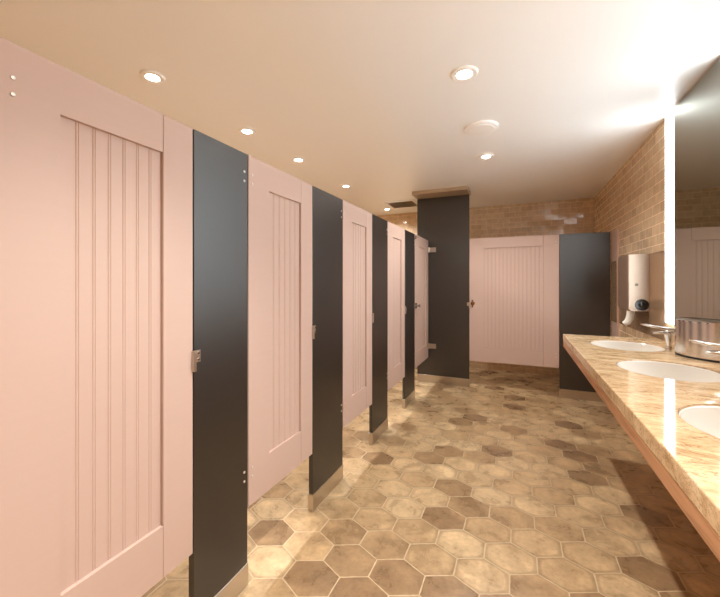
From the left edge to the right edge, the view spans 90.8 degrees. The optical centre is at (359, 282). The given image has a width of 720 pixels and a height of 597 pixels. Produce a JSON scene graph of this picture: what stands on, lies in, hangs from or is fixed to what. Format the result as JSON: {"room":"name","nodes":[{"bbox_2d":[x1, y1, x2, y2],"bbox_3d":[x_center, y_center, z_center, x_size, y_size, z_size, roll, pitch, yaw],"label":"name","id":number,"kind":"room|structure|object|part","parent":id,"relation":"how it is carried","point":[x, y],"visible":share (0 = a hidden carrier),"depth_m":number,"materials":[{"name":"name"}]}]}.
{"room":"public restroom","nodes":[
{"label":"public restroom","id":0,"kind":"room"},
{"bbox_2d":[0,0,719,215],"bbox_3d":[-0.111,-1.160,1.833,3.710,0.100,7.860,0,0,24],"label":"ceiling","id":1,"kind":"structure","parent":0,"point":[365,92],"depth_m":1.87,"materials":[{"name":"white paint"}]},
{"bbox_2d":[139,70,164,83],"bbox_3d":[-1.113,-1.105,1.905,0.120,0.010,0.120,0,0,24],"label":"recessed light","id":2,"kind":"object","parent":1,"relation":"in","point":[151,76],"visible":1,"depth_m":1.90,"materials":[{"name":"white"}]},
{"bbox_2d":[238,127,255,134],"bbox_3d":[-0.822,-1.105,2.586,0.120,0.010,0.120,0,0,24],"label":"recessed light","id":3,"kind":"object","parent":1,"relation":"in","point":[244,130],"visible":1,"depth_m":2.57,"materials":[{"name":"white"}]},
{"bbox_2d":[291,157,304,162],"bbox_3d":[-0.554,-1.105,3.189,0.120,0.010,0.120,0,0,24],"label":"recessed light","id":4,"kind":"object","parent":1,"relation":"in","point":[295,159],"visible":1,"depth_m":3.17,"materials":[{"name":"white"}]},
{"bbox_2d":[341,184,350,187],"bbox_3d":[-0.160,-1.105,4.053,0.120,0.010,0.120,0,0,24],"label":"recessed light","id":5,"kind":"object","parent":1,"relation":"in","point":[344,185],"visible":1,"depth_m":4.05,"materials":[{"name":"white"}]},
{"bbox_2d":[384,199,416,208],"bbox_3d":[0.603,-1.103,4.984,0.420,0.014,0.420,0,0,24],"label":"ceiling vent","id":6,"kind":"object","parent":1,"relation":"in","point":[404,203],"visible":0.81,"depth_m":4.96,"materials":[{"name":"white"}]},
{"bbox_2d":[412,185,470,198],"bbox_3d":[0.990,-1.089,4.314,0.650,0.042,0.310,0,0,24],"label":"trim","id":7,"kind":"structure","parent":1,"relation":"attached to","point":[460,190],"depth_m":4.24,"materials":[{"name":"beige paint"}]},
{"bbox_2d":[451,65,477,81],"bbox_3d":[0.552,-1.105,1.877,0.140,0.010,0.140,0,0,24],"label":"recessed light","id":8,"kind":"object","parent":1,"relation":"in","point":[466,72],"visible":1,"depth_m":1.87,"materials":[{"name":"white"}]},
{"bbox_2d":[464,120,498,135],"bbox_3d":[0.864,-1.097,2.532,0.236,0.024,0.236,0,0,24],"label":"ceiling speaker","id":9,"kind":"object","parent":1,"relation":"attached to","point":[482,127],"visible":1,"depth_m":2.50,"materials":[{"name":"white plastic"}]},
{"bbox_2d":[467,124,494,135],"bbox_3d":[0.864,-1.089,2.532,0.188,0.008,0.188,0,0,24],"label":"grille","id":10,"kind":"object","parent":9,"relation":"attached to","point":[472,129],"depth_m":2.51,"materials":[{"name":"white plastic"}]},
{"bbox_2d":[478,153,493,158],"bbox_3d":[1.102,-1.105,3.100,0.130,0.010,0.130,0,0,24],"label":"recessed light","id":11,"kind":"object","parent":1,"relation":"in","point":[486,155],"visible":1,"depth_m":3.09,"materials":[{"name":"white"}]},
{"bbox_2d":[141,367,719,596],"bbox_3d":[-0.111,1.300,1.833,3.710,0.100,7.860,0,0,24],"label":"floor","id":12,"kind":"structure","parent":0,"point":[502,484],"depth_m":1.93,"materials":[{"name":"tile"}]},
{"bbox_2d":[189,129,247,596],"bbox_3d":[-0.529,0.358,1.350,0.042,1.783,0.280,0,0,24],"label":"pilaster","id":13,"kind":"object","parent":12,"relation":"on","point":[218,564],"visible":1,"depth_m":1.33,"materials":[{"name":"black laminate"}]},
{"bbox_2d":[0,37,192,596],"bbox_3d":[-0.688,0.200,1.000,0.029,1.466,0.500,0,0,24],"label":"door","id":14,"kind":"structure","parent":13,"relation":"attached to","point":[96,182],"depth_m":0.94,"materials":[{"name":"pink laminate"}]},
{"bbox_3d":[-0.690,0.850,1.000,0.026,0.165,0.275,0,0,24],"label":"rail","id":15,"kind":"part","parent":14,"relation":"part of","materials":[{"name":"pink laminate"}]},
{"bbox_3d":[-0.690,-0.473,1.000,0.026,0.120,0.275,0,0,24],"label":"rail","id":16,"kind":"part","parent":14,"relation":"part of","materials":[{"name":"pink laminate"}]},
{"bbox_2d":[247,155,311,506],"bbox_3d":[-0.372,0.200,1.712,0.029,1.466,0.504,0,0,24],"label":"door","id":17,"kind":"structure","parent":13,"relation":"attached to","point":[279,203],"depth_m":1.67,"materials":[{"name":"pink laminate"}]},
{"bbox_3d":[-0.369,0.850,1.723,0.026,0.165,0.257,0,0,24],"label":"rail","id":18,"kind":"part","parent":17,"relation":"part of","materials":[{"name":"pink laminate"}]},
{"bbox_3d":[-0.369,-0.473,1.723,0.026,0.120,0.257,0,0,24],"label":"rail","id":19,"kind":"part","parent":17,"relation":"part of","materials":[{"name":"pink laminate"}]},
{"bbox_2d":[308,186,342,511],"bbox_3d":[-0.193,0.358,2.107,0.042,1.783,0.375,0,0,24],"label":"pilaster","id":20,"kind":"object","parent":12,"relation":"on","point":[326,458],"visible":1,"depth_m":2.08,"materials":[{"name":"black laminate"}]},
{"bbox_2d":[343,200,371,427],"bbox_3d":[-0.018,0.200,2.509,0.029,1.466,0.500,0,0,24],"label":"door","id":21,"kind":"structure","parent":20,"relation":"attached to","point":[357,222],"depth_m":2.48,"materials":[{"name":"pink laminate"}]},
{"bbox_3d":[-0.015,0.850,2.520,0.026,0.165,0.253,0,0,24],"label":"rail","id":22,"kind":"part","parent":21,"relation":"part of","materials":[{"name":"pink laminate"}]},
{"bbox_3d":[-0.015,-0.473,2.520,0.026,0.120,0.253,0,0,24],"label":"rail","id":23,"kind":"part","parent":21,"relation":"part of","materials":[{"name":"pink laminate"}]},
{"bbox_2d":[369,214,387,444],"bbox_3d":[0.158,0.358,2.897,0.042,1.783,0.365,0,0,24],"label":"pilaster","id":24,"kind":"object","parent":12,"relation":"on","point":[378,411],"visible":0.98,"depth_m":2.88,"materials":[{"name":"black laminate"}]},
{"bbox_2d":[388,222,404,389],"bbox_3d":[0.332,0.200,3.299,0.029,1.466,0.508,0,0,24],"label":"door","id":25,"kind":"structure","parent":24,"relation":"attached to","point":[396,234],"depth_m":3.30,"materials":[{"name":"pink laminate"}]},
{"bbox_3d":[0.335,0.850,3.310,0.026,0.165,0.261,0,0,24],"label":"rail","id":26,"kind":"part","parent":25,"relation":"part of","materials":[{"name":"pink laminate"}]},
{"bbox_3d":[0.335,-0.473,3.310,0.026,0.120,0.261,0,0,24],"label":"rail","id":27,"kind":"part","parent":25,"relation":"part of","materials":[{"name":"pink laminate"}]},
{"bbox_2d":[402,230,414,408],"bbox_3d":[0.513,0.358,3.698,0.042,1.783,0.378,0,0,24],"label":"pilaster","id":28,"kind":"object","parent":12,"relation":"on","point":[408,382],"visible":0.99,"depth_m":3.68,"materials":[{"name":"black laminate"}]},
{"bbox_2d":[417,194,469,386],"bbox_3d":[1.029,0.091,4.410,0.651,2.317,0.042,0,0,24],"label":"pilaster","id":29,"kind":"object","parent":12,"relation":"on","point":[442,221],"visible":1,"depth_m":4.38,"materials":[{"name":"black laminate"}]},
{"bbox_2d":[415,234,435,367],"bbox_3d":[0.762,0.200,4.157,0.120,1.466,0.648,0,0,24],"label":"door","id":30,"kind":"structure","parent":29,"relation":"attached to","point":[422,249],"depth_m":4.18,"materials":[{"name":"pink laminate"}]},
{"bbox_3d":[0.719,0.850,4.175,0.026,0.165,0.385,0,0,24],"label":"rail","id":31,"kind":"part","parent":30,"relation":"part of","materials":[{"name":"pink laminate"}]},
{"bbox_3d":[0.719,-0.473,4.175,0.026,0.120,0.385,0,0,24],"label":"rail","id":32,"kind":"part","parent":30,"relation":"part of","materials":[{"name":"pink laminate"}]},
{"bbox_2d":[559,232,609,401],"bbox_3d":[2.402,0.358,3.806,0.468,1.783,0.032,0,0,24],"label":"pilaster","id":33,"kind":"object","parent":12,"relation":"on","point":[584,258],"visible":0.7,"depth_m":3.80,"materials":[{"name":"black laminate"}]},
{"bbox_2d":[470,234,558,367],"bbox_3d":[1.748,0.200,4.077,0.943,1.466,0.060,0,0,24],"label":"door","id":34,"kind":"structure","parent":33,"relation":"attached to","point":[514,281],"depth_m":4.07,"materials":[{"name":"pink laminate"}]},
{"bbox_3d":[1.760,0.850,4.091,0.623,0.165,0.026,0,0,24],"label":"rail","id":35,"kind":"part","parent":34,"relation":"part of","materials":[{"name":"pink laminate"}]},
{"bbox_3d":[1.760,-0.473,4.091,0.623,0.120,0.026,0,0,24],"label":"rail","id":36,"kind":"part","parent":34,"relation":"part of","materials":[{"name":"pink laminate"}]},
{"bbox_2d":[378,198,593,375],"bbox_3d":[1.462,0.070,5.379,3.510,2.360,0.100,0,0,24],"label":"wall","id":37,"kind":"structure","parent":0,"point":[574,216],"depth_m":4.96,"materials":[{"name":"tile"}]},
{"bbox_2d":[594,119,673,343],"bbox_3d":[1.538,0.070,1.101,0.100,2.360,7.660,0,0,24],"label":"wall","id":38,"kind":"structure","parent":0,"point":[632,202],"depth_m":2.92,"materials":[{"name":"tile"}]},
{"bbox_2d":[611,229,618,336],"bbox_3d":[2.575,0.358,3.581,0.016,1.782,0.234,0,0,24],"label":"strip","id":39,"kind":"object","parent":38,"relation":"attached to","point":[614,234],"visible":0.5,"depth_m":3.54,"materials":[{"name":"pink laminate"}]},
{"bbox_2d":[618,254,649,325],"bbox_3d":[2.156,0.061,2.815,0.149,0.556,0.305,0,0,24],"label":"wall dispenser","id":40,"kind":"object","parent":38,"relation":"attached to","point":[633,269],"visible":1,"depth_m":2.69,"materials":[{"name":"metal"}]},
{"bbox_2d":[611,250,664,340],"bbox_3d":[2.332,0.085,3.043,0.024,0.610,1.414,0,0,24],"label":"panel","id":41,"kind":"object","parent":38,"relation":"attached to","point":[655,316],"visible":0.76,"depth_m":2.60,"materials":[{"name":"white metal"}]},
{"bbox_2d":[563,334,719,561],"bbox_3d":[1.102,0.438,0.972,0.591,0.096,3.570,0,0,24],"label":"countertop","id":42,"kind":"structure","parent":38,"relation":"attached to","point":[685,458],"depth_m":1.09,"materials":[{"name":"beige stone"}]},
{"bbox_2d":[591,341,664,351],"bbox_3d":[1.670,0.485,2.229,0.379,0.179,0.429,0,0,24],"label":"oval sink","id":43,"kind":"object","parent":42,"relation":"in","point":[621,345],"visible":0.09,"depth_m":2.38,"materials":[{"name":"beige ceramic"}]},
{"bbox_2d":[640,323,673,347],"bbox_3d":[1.815,0.320,2.165,0.163,0.139,0.045,0,0,24],"label":"faucet","id":44,"kind":"object","parent":42,"relation":"on","point":[668,335],"visible":0.94,"depth_m":2.14,"materials":[{"name":"silver metal"}]},
{"bbox_3d":[1.815,0.270,2.165,0.163,0.038,0.042,0,0,24],"label":"lever","id":45,"kind":"part","parent":44,"relation":"part of","materials":[{"name":"silver metal"}]},
{"bbox_3d":[1.839,0.301,2.154,0.105,0.025,0.040,0,0,24],"label":"spout","id":46,"kind":"part","parent":44,"relation":"part of","materials":[{"name":"silver metal"}]},
{"bbox_2d":[616,361,719,381],"bbox_3d":[1.392,0.485,1.603,0.379,0.179,0.429,0,0,24],"label":"oval sink","id":47,"kind":"object","parent":42,"relation":"in","point":[672,371],"visible":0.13,"depth_m":1.75,"materials":[{"name":"beige ceramic"}]},
{"bbox_2d":[674,317,719,362],"bbox_3d":[1.768,0.293,1.907,0.112,0.192,0.353,0,0,24],"label":"steel canister","id":48,"kind":"object","parent":42,"relation":"on","point":[685,328],"visible":0.99,"depth_m":1.81,"materials":[{"name":"silver metal"}]},
{"bbox_3d":[1.771,0.204,1.905,0.106,0.004,0.339,0,0,24],"label":"lid","id":49,"kind":"part","parent":48,"relation":"part of","materials":[{"name":"metal"}]},
{"bbox_2d":[678,406,719,437],"bbox_3d":[1.096,0.485,0.936,0.379,0.179,0.429,0,0,24],"label":"oval sink","id":50,"kind":"object","parent":42,"relation":"in","point":[706,419],"visible":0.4,"depth_m":1.13,"materials":[{"name":"beige ceramic"}]},
{"bbox_2d":[689,339,719,354],"bbox_3d":[1.537,0.320,1.539,0.163,0.139,0.045,0,0,24],"label":"faucet","id":51,"kind":"object","parent":42,"relation":"on","point":[711,352],"visible":1,"depth_m":1.53,"materials":[{"name":"silver metal"}]},
{"bbox_3d":[1.537,0.270,1.539,0.163,0.038,0.042,0,0,24],"label":"lever","id":52,"kind":"part","parent":51,"relation":"part of","materials":[{"name":"silver metal"}]},
{"bbox_3d":[1.561,0.301,1.528,0.105,0.025,0.040,0,0,24],"label":"spout","id":53,"kind":"part","parent":51,"relation":"part of","materials":[{"name":"silver metal"}]},
{"bbox_2d":[665,107,674,323],"bbox_3d":[2.008,-0.419,2.297,0.012,1.369,0.144,0,0,24],"label":"light strip","id":54,"kind":"object","parent":38,"relation":"attached to","point":[669,119],"visible":0.88,"depth_m":2.29,"materials":[{"name":"white"}]},
{"bbox_2d":[674,58,719,322],"bbox_3d":[1.865,-0.417,1.972,0.008,1.365,0.563,0,0,24],"label":"wall mirror","id":55,"kind":"object","parent":38,"relation":"attached to","point":[697,115],"visible":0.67,"depth_m":1.93,"materials":[{"name":"clear glass"}]}
]}

